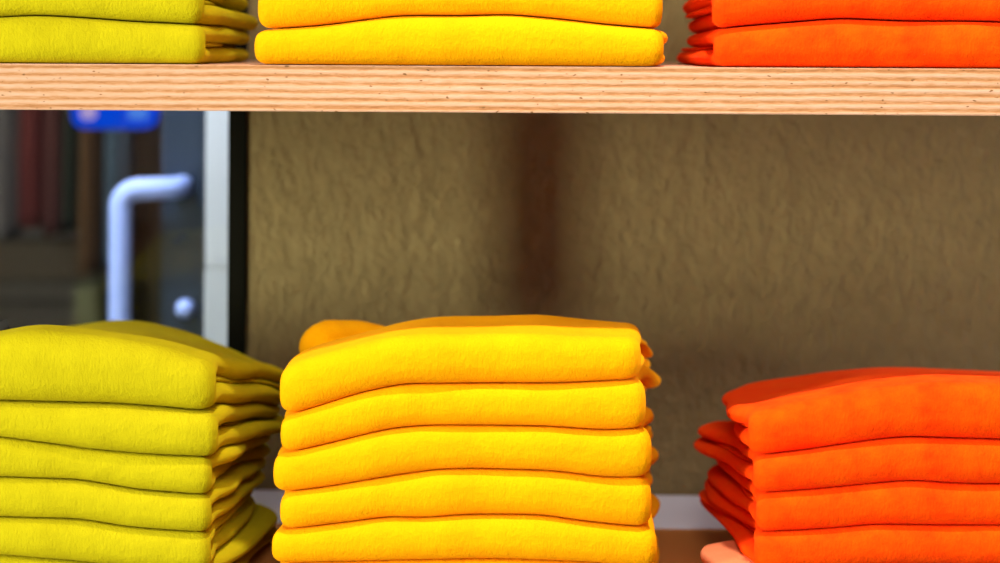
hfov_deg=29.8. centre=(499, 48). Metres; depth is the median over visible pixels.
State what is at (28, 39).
sweater
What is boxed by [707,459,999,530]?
sweater
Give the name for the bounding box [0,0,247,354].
door
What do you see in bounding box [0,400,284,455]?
sweater
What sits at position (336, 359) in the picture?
sweater
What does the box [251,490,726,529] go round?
trim
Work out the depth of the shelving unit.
1.34 m
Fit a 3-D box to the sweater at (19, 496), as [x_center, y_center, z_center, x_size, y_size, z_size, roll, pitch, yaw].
[-0.320,0.338,1.482,0.244,0.052,0.260,0,0,2]
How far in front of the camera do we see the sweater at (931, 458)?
1.33 m
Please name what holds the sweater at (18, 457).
on the sweater at (19, 496)
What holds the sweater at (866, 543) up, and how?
on the sweater at (726, 551)
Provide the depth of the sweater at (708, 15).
1.33 m
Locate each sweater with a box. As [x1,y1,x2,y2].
[0,0,257,30]
[0,16,249,63]
[0,319,283,408]
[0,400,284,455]
[0,435,270,492]
[0,457,265,530]
[0,490,255,562]
[0,503,277,562]
[255,16,667,65]
[258,0,662,28]
[272,493,659,562]
[273,407,653,489]
[280,315,652,411]
[280,446,658,526]
[280,536,659,562]
[281,365,660,449]
[677,19,999,67]
[683,0,999,33]
[694,420,999,490]
[699,478,999,562]
[700,540,753,562]
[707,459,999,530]
[722,367,999,453]
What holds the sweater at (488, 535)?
on the sweater at (451, 560)
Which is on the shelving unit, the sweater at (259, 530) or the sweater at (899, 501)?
the sweater at (259, 530)
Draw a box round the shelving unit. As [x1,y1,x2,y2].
[0,61,999,562]
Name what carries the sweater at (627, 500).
on the sweater at (488, 535)
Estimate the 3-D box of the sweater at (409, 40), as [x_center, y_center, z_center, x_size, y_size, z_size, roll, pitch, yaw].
[-0.022,-0.006,1.459,0.302,0.036,0.244,0,0,2]
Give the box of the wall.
[246,0,999,495]
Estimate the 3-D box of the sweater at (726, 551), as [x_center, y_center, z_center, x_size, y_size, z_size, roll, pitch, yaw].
[0.305,0.391,1.468,0.306,0.046,0.278,0,0,2]
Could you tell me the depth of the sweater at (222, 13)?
1.36 m
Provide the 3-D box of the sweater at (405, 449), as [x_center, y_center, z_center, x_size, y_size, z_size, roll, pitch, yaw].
[-0.022,0.305,1.467,0.291,0.066,0.252,0,0,2]
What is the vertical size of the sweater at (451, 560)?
0.045 m
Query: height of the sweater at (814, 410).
0.074 m
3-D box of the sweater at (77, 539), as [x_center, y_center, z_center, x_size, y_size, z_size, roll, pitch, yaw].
[-0.321,0.363,1.479,0.236,0.044,0.254,0,0,2]
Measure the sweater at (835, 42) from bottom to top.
0.035 m
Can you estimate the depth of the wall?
1.74 m
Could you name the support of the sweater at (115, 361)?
on the sweater at (127, 427)
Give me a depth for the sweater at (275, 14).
1.34 m
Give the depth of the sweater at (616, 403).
1.35 m

